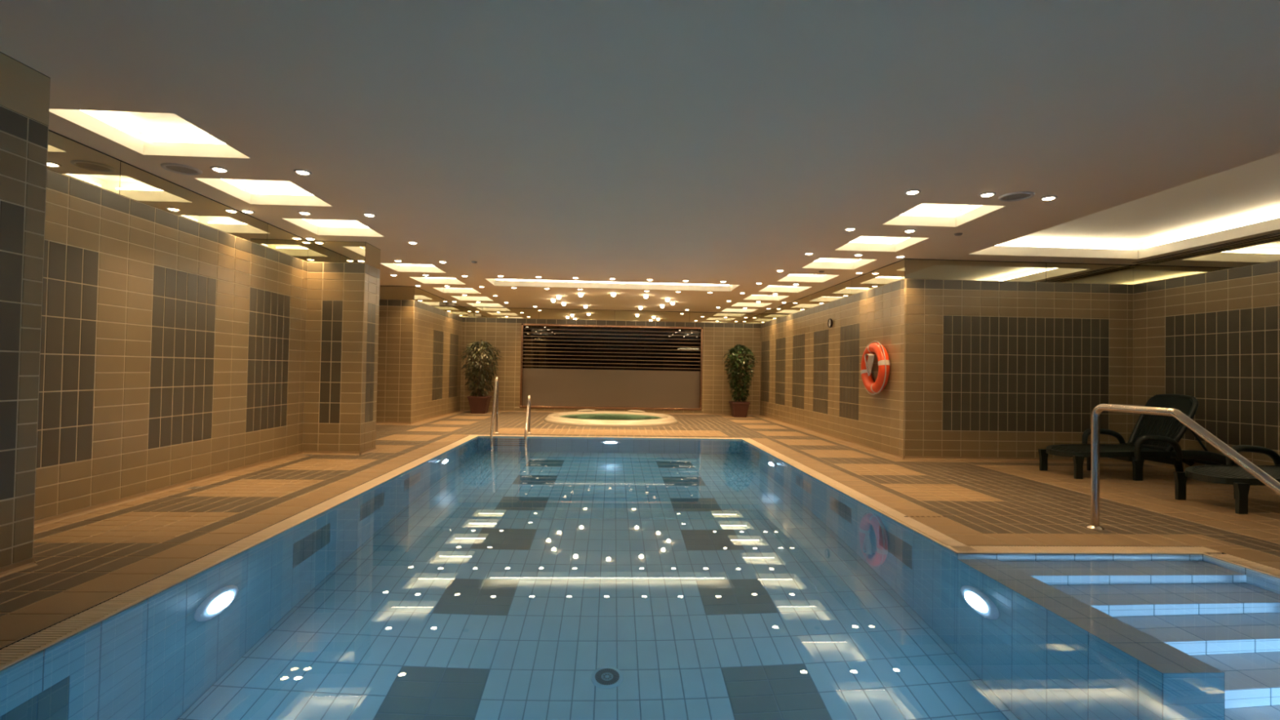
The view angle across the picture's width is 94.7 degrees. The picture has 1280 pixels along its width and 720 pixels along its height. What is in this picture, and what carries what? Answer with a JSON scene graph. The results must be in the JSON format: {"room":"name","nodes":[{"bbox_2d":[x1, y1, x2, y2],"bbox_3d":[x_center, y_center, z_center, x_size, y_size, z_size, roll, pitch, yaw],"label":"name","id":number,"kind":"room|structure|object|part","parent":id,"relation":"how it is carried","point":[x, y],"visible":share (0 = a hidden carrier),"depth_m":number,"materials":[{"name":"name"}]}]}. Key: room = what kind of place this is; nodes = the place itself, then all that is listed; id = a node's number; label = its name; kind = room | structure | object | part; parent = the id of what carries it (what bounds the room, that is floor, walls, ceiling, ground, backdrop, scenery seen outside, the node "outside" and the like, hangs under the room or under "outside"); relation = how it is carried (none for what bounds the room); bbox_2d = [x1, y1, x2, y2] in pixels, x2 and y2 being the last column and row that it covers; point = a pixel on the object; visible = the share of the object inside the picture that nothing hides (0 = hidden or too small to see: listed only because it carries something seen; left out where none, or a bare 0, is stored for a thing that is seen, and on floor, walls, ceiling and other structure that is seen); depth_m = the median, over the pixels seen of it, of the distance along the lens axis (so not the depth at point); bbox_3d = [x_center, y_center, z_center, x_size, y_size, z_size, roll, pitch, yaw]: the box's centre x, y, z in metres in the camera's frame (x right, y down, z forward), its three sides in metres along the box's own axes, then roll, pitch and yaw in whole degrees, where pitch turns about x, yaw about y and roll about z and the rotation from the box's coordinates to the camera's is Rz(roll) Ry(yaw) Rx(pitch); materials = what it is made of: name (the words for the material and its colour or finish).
{"room":"indoor swimming pool","nodes":[
{"label":"indoor swimming pool","id":0,"kind":"room"},
{"bbox_2d":[0,51,50,568],"bbox_3d":[-3.526,-0.226,2.895,0.688,2.608,0.474,1,-1,-3],"label":"wall pillar","id":1,"kind":"structure","parent":0,"point":[24,91],"depth_m":3.03,"materials":[{"name":"beige tile"}]},
{"bbox_2d":[34,128,308,520],"bbox_3d":[-3.838,-0.243,2.235,0.002,2.608,10.820,1,-1,-3],"label":"wall","id":2,"kind":"structure","parent":0,"point":[173,331],"depth_m":4.80,"materials":[{"name":"beige tile"}]},
{"bbox_2d":[0,409,460,577],"bbox_3d":[-4.238,1.095,5.706,2.223,0.040,17.795,1,-1,-8],"label":"baseboard","id":3,"kind":"structure","parent":2,"relation":"attached to","point":[6,571],"depth_m":4.86,"materials":[{"name":"beige tile"}]},
{"bbox_2d":[302,240,380,454],"bbox_3d":[-3.741,-0.148,7.420,0.688,2.608,0.474,1,-1,-3],"label":"wall pillar","id":4,"kind":"structure","parent":0,"point":[341,361],"depth_m":7.19,"materials":[{"name":"beige tile"}]},
{"bbox_2d":[376,285,414,424],"bbox_3d":[-5.206,-0.107,11.068,1.840,2.608,0.002,1,-1,-3],"label":"wall","id":5,"kind":"structure","parent":0,"point":[396,307],"depth_m":11.10,"materials":[{"name":"beige tile"}]},
{"bbox_2d":[411,286,462,424],"bbox_3d":[-4.371,-0.059,12.900,0.002,2.608,3.580,1,-1,-3],"label":"wall","id":6,"kind":"structure","parent":0,"point":[437,326],"depth_m":12.53,"materials":[{"name":"beige tile"}]},
{"bbox_2d":[447,302,455,306],"bbox_3d":[-4.282,-1.266,13.383,0.170,0.090,0.086,1,-1,-3],"label":"emergency light","id":7,"kind":"object","parent":6,"relation":"attached to","point":[449,304],"visible":1,"depth_m":13.34,"materials":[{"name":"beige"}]},
{"bbox_2d":[460,306,760,413],"bbox_3d":[-0.691,0.041,14.864,7.540,2.608,0.002,1,-1,-3],"label":"wall","id":8,"kind":"structure","parent":0,"point":[501,327],"depth_m":14.89,"materials":[{"name":"beige tile"}]},
{"bbox_2d":[460,409,759,415],"bbox_3d":[-0.713,1.323,14.827,7.540,0.040,0.030,1,-1,-3],"label":"baseboard","id":9,"kind":"structure","parent":8,"relation":"attached to","point":[504,411],"depth_m":14.89,"materials":[{"name":"beige tile"}]},
{"bbox_2d":[520,323,702,410],"bbox_3d":[-0.717,0.187,15.131,4.580,2.115,0.582,1,-1,-3],"label":"window","id":10,"kind":"structure","parent":8,"relation":"in","point":[563,366],"depth_m":15.02,"materials":[{"name":"beige metal"}]},
{"bbox_3d":[-0.722,0.720,15.024,4.490,0.945,0.012,1,-1,-3],"label":"frosted pane","id":11,"kind":"part","parent":10,"relation":"part of","materials":[{"name":"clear glass"}]},
{"bbox_3d":[-0.704,-0.287,15.040,4.490,1.070,0.008,1,-1,-3],"label":"clear pane","id":12,"kind":"part","parent":10,"relation":"part of","materials":[{"name":"clear glass"}]},
{"bbox_2d":[0,0,1279,313],"bbox_3d":[0.370,-1.405,5.989,12.550,0.001,17.920,1,-1,-3],"label":"ceiling","id":13,"kind":"structure","parent":0,"point":[663,141],"depth_m":3.47,"materials":[{"name":"paint"}]},
{"bbox_2d":[48,108,249,158],"bbox_3d":[-3.243,-1.611,3.962,1.025,0.210,1.025,1,-1,-3],"label":"light","id":14,"kind":"object","parent":13,"relation":"attached to","point":[144,133],"visible":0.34,"depth_m":4.33,"materials":[{"name":"white paint"}]},
{"bbox_2d":[160,163,202,175],"bbox_3d":[-3.595,-1.494,4.621,0.264,0.012,0.264,1,-1,-3],"label":"ceiling speaker","id":15,"kind":"object","parent":13,"relation":"attached to","point":[182,169],"visible":1,"depth_m":4.61,"materials":[{"name":"grey plastic"}]},
{"bbox_2d":[165,165,197,173],"bbox_3d":[-3.595,-1.494,4.621,0.200,0.005,0.200,1,-1,-3],"label":"grille","id":16,"kind":"object","parent":15,"relation":"attached to","point":[176,169],"depth_m":4.61,"materials":[{"name":"beige metal"}]},
{"bbox_2d":[209,166,229,172],"bbox_3d":[-3.294,-1.487,4.615,0.126,0.016,0.126,1,-1,-3],"label":"recessed light","id":17,"kind":"object","parent":13,"relation":"in","point":[214,168],"visible":1,"depth_m":4.59,"materials":[{"name":"grey plastic"}]},
{"bbox_2d":[240,209,254,213],"bbox_3d":[-3.909,-1.475,5.868,0.126,0.016,0.126,1,-1,-3],"label":"recessed light","id":18,"kind":"object","parent":13,"relation":"in","point":[242,211],"visible":1,"depth_m":5.84,"materials":[{"name":"grey plastic"}]},
{"bbox_2d":[195,177,332,206],"bbox_3d":[-3.304,-1.589,5.246,1.025,0.210,1.025,1,-1,-3],"label":"light","id":19,"kind":"object","parent":13,"relation":"attached to","point":[250,191],"visible":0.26,"depth_m":5.62,"materials":[{"name":"white paint"}]},
{"bbox_2d":[293,168,311,175],"bbox_3d":[-2.660,-1.475,4.645,0.126,0.016,0.126,1,-1,-3],"label":"recessed light","id":20,"kind":"object","parent":13,"relation":"in","point":[300,171],"visible":1,"depth_m":4.62,"materials":[{"name":"grey plastic"}]},
{"bbox_2d":[297,211,311,214],"bbox_3d":[-3.355,-1.465,5.894,0.126,0.016,0.126,1,-1,-3],"label":"recessed light","id":21,"kind":"object","parent":13,"relation":"in","point":[300,212],"visible":1,"depth_m":5.87,"materials":[{"name":"grey plastic"}]},
{"bbox_2d":[304,237,315,239],"bbox_3d":[-3.967,-1.454,7.086,0.126,0.016,0.126,1,-1,-3],"label":"recessed light","id":22,"kind":"object","parent":13,"relation":"in","point":[308,238],"visible":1,"depth_m":7.06,"materials":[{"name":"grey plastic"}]},
{"bbox_2d":[281,217,383,236],"bbox_3d":[-3.365,-1.567,6.530,1.025,0.210,1.025,1,-1,-3],"label":"light","id":23,"kind":"object","parent":13,"relation":"attached to","point":[319,227],"visible":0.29,"depth_m":6.91,"materials":[{"name":"white paint"}]},
{"bbox_2d":[362,213,376,217],"bbox_3d":[-2.720,-1.453,5.924,0.126,0.016,0.126,1,-1,-3],"label":"recessed light","id":24,"kind":"object","parent":13,"relation":"in","point":[370,215],"visible":1,"depth_m":5.90,"materials":[{"name":"grey plastic"}]},
{"bbox_2d":[380,262,444,272],"bbox_3d":[-3.487,-1.522,9.099,1.025,0.210,1.025,1,-1,-3],"label":"light","id":25,"kind":"object","parent":13,"relation":"attached to","point":[397,267],"visible":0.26,"depth_m":9.48,"materials":[{"name":"white paint"}]},
{"bbox_2d":[407,241,417,244],"bbox_3d":[-2.782,-1.431,7.212,0.126,0.016,0.126,1,-1,-3],"label":"recessed light","id":26,"kind":"object","parent":13,"relation":"in","point":[411,242],"visible":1,"depth_m":7.18,"materials":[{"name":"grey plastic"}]},
{"bbox_2d":[409,276,466,284],"bbox_3d":[-3.548,-1.500,10.383,1.025,0.210,1.025,1,-1,-3],"label":"light","id":27,"kind":"object","parent":13,"relation":"attached to","point":[424,280],"visible":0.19,"depth_m":10.76,"materials":[{"name":"white paint"}]},
{"bbox_2d":[432,287,480,293],"bbox_3d":[-3.609,-1.478,11.668,1.025,0.210,1.025,1,-1,-3],"label":"light","id":28,"kind":"object","parent":13,"relation":"attached to","point":[441,289],"visible":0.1,"depth_m":12.04,"materials":[{"name":"white paint"}]},
{"bbox_2d":[452,296,493,301],"bbox_3d":[-3.670,-1.456,12.952,1.025,0.210,1.025,1,-1,-3],"label":"light","id":29,"kind":"object","parent":13,"relation":"attached to","point":[460,298],"visible":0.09,"depth_m":13.33,"materials":[{"name":"white paint"}]},
{"bbox_2d":[466,302,503,306],"bbox_3d":[-3.731,-1.433,14.236,1.025,0.210,1.025,1,-1,-3],"label":"light","id":30,"kind":"object","parent":13,"relation":"attached to","point":[481,304],"visible":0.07,"depth_m":14.61,"materials":[{"name":"white paint"}]},
{"bbox_2d":[484,278,739,291],"bbox_3d":[-0.470,-1.442,10.546,4.640,0.210,1.100,1,-1,-3],"label":"light","id":31,"kind":"object","parent":13,"relation":"attached to","point":[516,282],"visible":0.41,"depth_m":10.97,"materials":[{"name":"white paint"}]},
{"bbox_2d":[720,308,756,312],"bbox_3d":[2.429,-1.320,14.460,1.025,0.210,1.025,1,-1,-3],"label":"light","id":32,"kind":"object","parent":13,"relation":"attached to","point":[746,310],"visible":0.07,"depth_m":14.84,"materials":[{"name":"white paint"}]},
{"bbox_2d":[731,302,772,306],"bbox_3d":[2.490,-1.342,13.193,1.025,0.210,1.025,1,-1,-3],"label":"light","id":33,"kind":"object","parent":13,"relation":"attached to","point":[739,304],"visible":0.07,"depth_m":13.57,"materials":[{"name":"white paint"}]},
{"bbox_2d":[743,294,790,300],"bbox_3d":[2.550,-1.364,11.927,1.025,0.210,1.025,1,-1,-3],"label":"light","id":34,"kind":"object","parent":13,"relation":"attached to","point":[752,296],"visible":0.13,"depth_m":12.31,"materials":[{"name":"white paint"}]},
{"bbox_2d":[759,285,811,292],"bbox_3d":[2.610,-1.386,10.661,1.025,0.210,1.025,1,-1,-3],"label":"light","id":35,"kind":"object","parent":13,"relation":"attached to","point":[770,288],"visible":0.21,"depth_m":11.04,"materials":[{"name":"white paint"}]},
{"bbox_2d":[777,273,839,282],"bbox_3d":[2.670,-1.408,9.394,1.025,0.210,1.025,1,-1,-3],"label":"light","id":36,"kind":"object","parent":13,"relation":"attached to","point":[793,277],"visible":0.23,"depth_m":9.78,"materials":[{"name":"white paint"}]},
{"bbox_2d":[804,252,813,254],"bbox_3d":[2.135,-1.339,7.444,0.126,0.016,0.126,1,-1,-3],"label":"recessed light","id":37,"kind":"object","parent":13,"relation":"in","point":[806,253],"visible":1,"depth_m":7.41,"materials":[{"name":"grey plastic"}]},
{"bbox_2d":[802,257,875,269],"bbox_3d":[2.730,-1.430,8.128,1.025,0.210,1.025,1,-1,-3],"label":"light","id":38,"kind":"object","parent":13,"relation":"attached to","point":[821,263],"visible":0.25,"depth_m":8.51,"materials":[{"name":"white paint"}]},
{"bbox_2d":[844,227,856,231],"bbox_3d":[2.196,-1.362,6.155,0.126,0.016,0.126,1,-1,-3],"label":"recessed light","id":39,"kind":"object","parent":13,"relation":"in","point":[846,228],"visible":1,"depth_m":6.13,"materials":[{"name":"grey plastic"}]},
{"bbox_2d":[853,253,863,256],"bbox_3d":[2.771,-1.328,7.474,0.126,0.016,0.126,1,-1,-3],"label":"recessed light","id":40,"kind":"object","parent":13,"relation":"in","point":[855,255],"visible":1,"depth_m":7.44,"materials":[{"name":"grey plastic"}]},
{"bbox_2d":[835,235,928,251],"bbox_3d":[2.790,-1.452,6.862,1.025,0.210,1.025,1,-1,-3],"label":"light","id":41,"kind":"object","parent":13,"relation":"attached to","point":[868,243],"visible":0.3,"depth_m":7.25,"materials":[{"name":"white paint"}]},
{"bbox_2d":[894,255,906,257],"bbox_3d":[3.329,-1.317,7.530,0.126,0.016,0.126,1,-1,-3],"label":"recessed light","id":42,"kind":"object","parent":13,"relation":"in","point":[897,256],"visible":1,"depth_m":7.50,"materials":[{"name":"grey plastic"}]},
{"bbox_2d":[903,229,915,232],"bbox_3d":[2.833,-1.350,6.185,0.126,0.016,0.126,1,-1,-3],"label":"recessed light","id":43,"kind":"object","parent":13,"relation":"in","point":[906,230],"visible":1,"depth_m":6.16,"materials":[{"name":"grey plastic"}]},
{"bbox_2d":[904,189,920,195],"bbox_3d":[2.257,-1.384,4.877,0.126,0.016,0.126,1,-1,-3],"label":"recessed light","id":44,"kind":"object","parent":13,"relation":"in","point":[913,191],"visible":1,"depth_m":4.85,"materials":[{"name":"grey plastic"}]},
{"bbox_2d":[883,203,1005,226],"bbox_3d":[2.850,-1.473,5.595,1.025,0.210,1.025,1,-1,-3],"label":"light","id":45,"kind":"object","parent":13,"relation":"attached to","point":[924,214],"visible":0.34,"depth_m":5.98,"materials":[{"name":"white paint"}]},
{"bbox_2d":[954,232,962,235],"bbox_3d":[3.392,-1.336,6.275,0.084,0.020,0.084,1,-1,-3],"label":"smoke detector","id":46,"kind":"object","parent":13,"relation":"attached to","point":[956,233],"visible":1,"depth_m":6.25,"materials":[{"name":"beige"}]},
{"bbox_2d":[978,191,995,196],"bbox_3d":[2.893,-1.372,4.907,0.126,0.016,0.126,1,-1,-3],"label":"recessed light","id":47,"kind":"object","parent":13,"relation":"in","point":[988,193],"visible":1,"depth_m":4.88,"materials":[{"name":"grey plastic"}]},
{"bbox_2d":[998,191,1035,201],"bbox_3d":[3.157,-1.369,4.939,0.264,0.012,0.264,1,-1,-3],"label":"ceiling speaker","id":48,"kind":"object","parent":13,"relation":"attached to","point":[1023,195],"visible":1,"depth_m":4.93,"materials":[{"name":"grey plastic"}]},
{"bbox_2d":[1002,193,1031,199],"bbox_3d":[3.157,-1.369,4.939,0.200,0.005,0.200,1,-1,-3],"label":"grille","id":49,"kind":"object","parent":48,"relation":"attached to","point":[1007,196],"depth_m":4.93,"materials":[{"name":"beige metal"}]},
{"bbox_2d":[1040,195,1057,200],"bbox_3d":[3.450,-1.361,4.973,0.126,0.016,0.126,1,-1,-3],"label":"recessed light","id":50,"kind":"object","parent":13,"relation":"in","point":[1047,197],"visible":1,"depth_m":4.95,"materials":[{"name":"grey plastic"}]},
{"bbox_2d":[969,152,1279,258],"bbox_3d":[5.335,-1.466,4.234,2.500,0.235,6.600,1,-1,-3],"label":"light","id":51,"kind":"object","parent":13,"relation":"attached to","point":[1243,200],"visible":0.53,"depth_m":6.39,"materials":[{"name":"white paint"}]},
{"bbox_2d":[1129,231,1279,263],"bbox_3d":[6.560,-1.311,4.940,0.120,0.008,5.500,1,-1,-3],"label":"ceiling vent","id":52,"kind":"object","parent":13,"relation":"in","point":[1275,233],"visible":1,"depth_m":6.67,"materials":[{"name":"paint"}]},
{"bbox_2d":[0,411,1279,674],"bbox_3d":[0.294,1.974,6.053,12.630,1.540,18.230,1,-1,-3],"label":"floor","id":53,"kind":"structure","parent":0,"point":[84,562],"depth_m":4.83,"materials":[{"name":"beige tile"}]},
{"bbox_2d":[186,486,202,488],"bbox_3d":[-3.877,1.112,5.124,0.080,0.006,0.100,1,-1,-3],"label":"floor drain","id":54,"kind":"object","parent":53,"relation":"on","point":[192,487],"visible":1,"depth_m":5.12,"materials":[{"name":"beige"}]},
{"bbox_2d":[461,339,501,413],"bbox_3d":[-3.825,0.400,14.208,1.047,1.756,0.944,1,-1,-3],"label":"potted plant","id":55,"kind":"object","parent":53,"relation":"on","point":[479,404],"visible":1,"depth_m":14.04,"materials":[{"name":"green plant"}]},
{"bbox_3d":[-3.862,1.072,14.177,0.500,0.410,0.500,1,-1,-3],"label":"pot","id":56,"kind":"part","parent":55,"relation":"part of","materials":[{"name":"ceramic"}]},
{"bbox_2d":[489,377,531,438],"bbox_3d":[-2.115,1.227,9.595,0.640,1.896,0.655,1,-1,-3],"label":"pool ladder","id":57,"kind":"object","parent":53,"relation":"attached to","point":[495,406],"visible":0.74,"depth_m":9.72,"materials":[{"name":"silver metal"}]},
{"bbox_3d":[-2.377,1.222,9.583,0.051,1.896,0.597,1,-1,-6],"label":"handrail","id":58,"kind":"part","parent":57,"relation":"part of","materials":[{"name":"silver metal"}]},
{"bbox_3d":[-1.840,1.382,9.604,0.052,1.596,0.601,1,-1,-6],"label":"handrail","id":59,"kind":"part","parent":57,"relation":"part of","materials":[{"name":"silver metal"}]},
{"bbox_2d":[544,408,677,437],"bbox_3d":[-0.626,1.612,12.639,2.840,0.949,2.840,1,-1,-3],"label":"hot tub","id":60,"kind":"object","parent":53,"relation":"on","point":[585,417],"visible":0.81,"depth_m":12.13,"materials":[{"name":"beige plastic"}]},
{"bbox_2d":[0,436,1279,719],"bbox_3d":[0.543,1.206,5.101,5.884,0.001,9.004,1,-1,-3],"label":"pool water","id":61,"kind":"object","parent":53,"relation":"in","point":[495,578],"visible":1,"depth_m":2.64,"materials":[{"name":"blue liquid"}]},
{"bbox_2d":[0,435,1279,670],"bbox_3d":[0.542,1.220,5.087,6.176,0.062,9.264,1,-1,-3],"label":"trim","id":62,"kind":"structure","parent":53,"relation":"attached to","point":[20,651],"depth_m":3.69,"materials":[{"name":"beige tile"}]},
{"bbox_2d":[722,344,757,417],"bbox_3d":[2.456,0.505,14.473,0.779,1.777,0.796,2,-1,-44],"label":"potted plant","id":63,"kind":"object","parent":53,"relation":"on","point":[738,409],"visible":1,"depth_m":14.31,"materials":[{"name":"green plant"}]},
{"bbox_3d":[2.431,1.208,14.433,0.450,0.370,0.450,1,-1,-3],"label":"pot","id":64,"kind":"part","parent":63,"relation":"part of","materials":[{"name":"ceramic"}]},
{"bbox_2d":[903,515,946,517],"bbox_3d":[2.203,1.209,4.546,0.329,0.002,0.024,1,-1,-3],"label":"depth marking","id":65,"kind":"object","parent":53,"relation":"on","point":[904,516],"visible":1,"depth_m":4.55,"materials":[{"name":"brown"}]},
{"bbox_2d":[1038,394,1238,480],"bbox_3d":[5.635,0.845,6.684,1.924,0.930,0.806,1,-1,-2],"label":"sun lounger","id":66,"kind":"object","parent":53,"relation":"on","point":[1153,437],"visible":0.81,"depth_m":6.53,"materials":[{"name":"plastic"}]},
{"bbox_3d":[4.738,1.173,6.917,0.106,0.250,0.038,1,-1,-2],"label":"leg","id":67,"kind":"part","parent":66,"relation":"part of","materials":[{"name":"plastic"}]},
{"bbox_3d":[4.754,1.163,6.387,0.106,0.250,0.038,1,-1,-2],"label":"leg","id":68,"kind":"part","parent":66,"relation":"part of","materials":[{"name":"plastic"}]},
{"bbox_3d":[5.352,1.175,6.985,0.125,0.270,0.038,1,-1,-2],"label":"leg","id":69,"kind":"part","parent":66,"relation":"part of","materials":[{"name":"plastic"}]},
{"bbox_3d":[5.544,0.958,7.040,0.521,0.278,0.085,1,-1,-2],"label":"armrest","id":70,"kind":"part","parent":66,"relation":"part of","materials":[{"name":"plastic"}]},
{"bbox_3d":[5.216,1.035,6.668,1.094,0.096,0.669,1,-1,-2],"label":"seat frame","id":71,"kind":"part","parent":66,"relation":"part of","materials":[{"name":"plastic"}]},
{"bbox_3d":[5.237,1.018,6.669,1.046,0.054,0.610,1,-1,-2],"label":"seat","id":72,"kind":"part","parent":66,"relation":"part of","materials":[{"name":"plastic"}]},
{"bbox_3d":[5.370,1.164,6.355,0.125,0.270,0.038,1,-1,-2],"label":"leg","id":73,"kind":"part","parent":66,"relation":"part of","materials":[{"name":"plastic"}]},
{"bbox_3d":[6.129,1.120,7.007,0.856,0.264,0.086,1,-1,3],"label":"rail","id":74,"kind":"part","parent":66,"relation":"part of","materials":[{"name":"plastic"}]},
{"bbox_3d":[5.566,0.945,6.319,0.521,0.278,0.085,1,-1,-2],"label":"armrest","id":75,"kind":"part","parent":66,"relation":"part of","materials":[{"name":"plastic"}]},
{"bbox_3d":[5.929,0.702,6.695,0.363,0.633,0.622,1,-1,-2],"label":"backrest","id":76,"kind":"part","parent":66,"relation":"part of","materials":[{"name":"plastic"}]},
{"bbox_3d":[6.366,1.218,6.985,0.141,0.220,0.038,1,-1,-2],"label":"leg","id":77,"kind":"part","parent":66,"relation":"part of","materials":[{"name":"plastic"}]},
{"bbox_3d":[6.470,1.145,6.704,0.242,0.118,0.655,1,-1,-2],"label":"head rail","id":78,"kind":"part","parent":66,"relation":"part of","materials":[{"name":"plastic"}]},
{"bbox_3d":[6.146,1.109,6.398,0.853,0.264,0.115,1,-1,-2],"label":"rail","id":79,"kind":"part","parent":66,"relation":"part of","materials":[{"name":"plastic"}]},
{"bbox_2d":[1085,403,1279,529],"bbox_3d":[3.366,1.183,3.318,0.108,1.770,2.069,1,-1,-3],"label":"handrail","id":80,"kind":"object","parent":53,"relation":"attached to","point":[1216,442],"visible":1,"depth_m":3.90,"materials":[{"name":"silver metal"}]},
{"bbox_2d":[1173,444,1279,514],"bbox_3d":[5.828,0.820,5.142,1.924,0.930,0.806,1,-1,-2],"label":"sun lounger","id":81,"kind":"object","parent":53,"relation":"on","point":[1229,473],"visible":0.78,"depth_m":5.18,"materials":[{"name":"plastic"}]},
{"bbox_3d":[4.932,1.148,5.374,0.106,0.250,0.038,1,-1,-2],"label":"leg","id":82,"kind":"part","parent":81,"relation":"part of","materials":[{"name":"plastic"}]},
{"bbox_3d":[5.410,1.010,5.126,1.094,0.096,0.669,1,-1,-2],"label":"seat frame","id":83,"kind":"part","parent":81,"relation":"part of","materials":[{"name":"plastic"}]},
{"bbox_3d":[5.430,0.994,5.127,1.046,0.054,0.610,1,-1,-2],"label":"seat","id":84,"kind":"part","parent":81,"relation":"part of","materials":[{"name":"plastic"}]},
{"bbox_3d":[4.947,1.139,4.845,0.106,0.250,0.038,1,-1,-2],"label":"leg","id":85,"kind":"part","parent":81,"relation":"part of","materials":[{"name":"plastic"}]},
{"bbox_3d":[5.738,0.933,5.498,0.521,0.278,0.085,1,-1,-2],"label":"armrest","id":86,"kind":"part","parent":81,"relation":"part of","materials":[{"name":"plastic"}]},
{"bbox_2d":[760,258,905,459],"bbox_3d":[3.248,0.047,11.343,0.002,2.608,7.410,1,-1,-3],"label":"wall","id":87,"kind":"structure","parent":0,"point":[811,377],"depth_m":9.78,"materials":[{"name":"beige tile"}]},
{"bbox_2d":[827,318,832,327],"bbox_3d":[3.295,-0.639,10.210,0.036,0.154,0.154,1,-1,-3],"label":"wall clock","id":88,"kind":"object","parent":87,"relation":"attached to","point":[829,321],"visible":1,"depth_m":10.19,"materials":[{"name":"black"}]},
{"bbox_2d":[864,352,875,376],"bbox_3d":[3.263,0.053,8.287,0.225,0.350,0.225,0,-1,33],"label":"rope coil","id":89,"kind":"object","parent":87,"relation":"hanging from","point":[871,357],"visible":0.97,"depth_m":8.25,"materials":[{"name":"beige fabric"}]},
{"bbox_2d":[860,340,889,395],"bbox_3d":[3.307,0.112,8.295,0.153,0.761,0.761,1,-1,-3],"label":"life ring","id":90,"kind":"object","parent":87,"relation":"attached to","point":[883,361],"visible":0.92,"depth_m":8.11,"materials":[{"name":"orange plastic"}]},
{"bbox_2d":[902,258,1133,459],"bbox_3d":[4.973,0.012,7.714,3.100,2.608,0.002,1,-1,-3],"label":"wall","id":91,"kind":"structure","parent":0,"point":[1002,358],"depth_m":7.71,"materials":[{"name":"beige tile"}]},
{"bbox_2d":[1133,235,1279,467],"bbox_3d":[6.768,-0.050,2.560,0.002,2.608,10.470,1,-1,-3],"label":"wall","id":92,"kind":"structure","parent":0,"point":[1206,323],"depth_m":6.72,"materials":[{"name":"beige tile"}]},
{"bbox_2d":[759,413,1185,471],"bbox_3d":[5.008,1.267,6.163,3.130,0.040,17.880,1,-1,-3],"label":"baseboard","id":93,"kind":"structure","parent":92,"relation":"attached to","point":[934,458],"depth_m":7.69,"materials":[{"name":"beige tile"}]}
]}

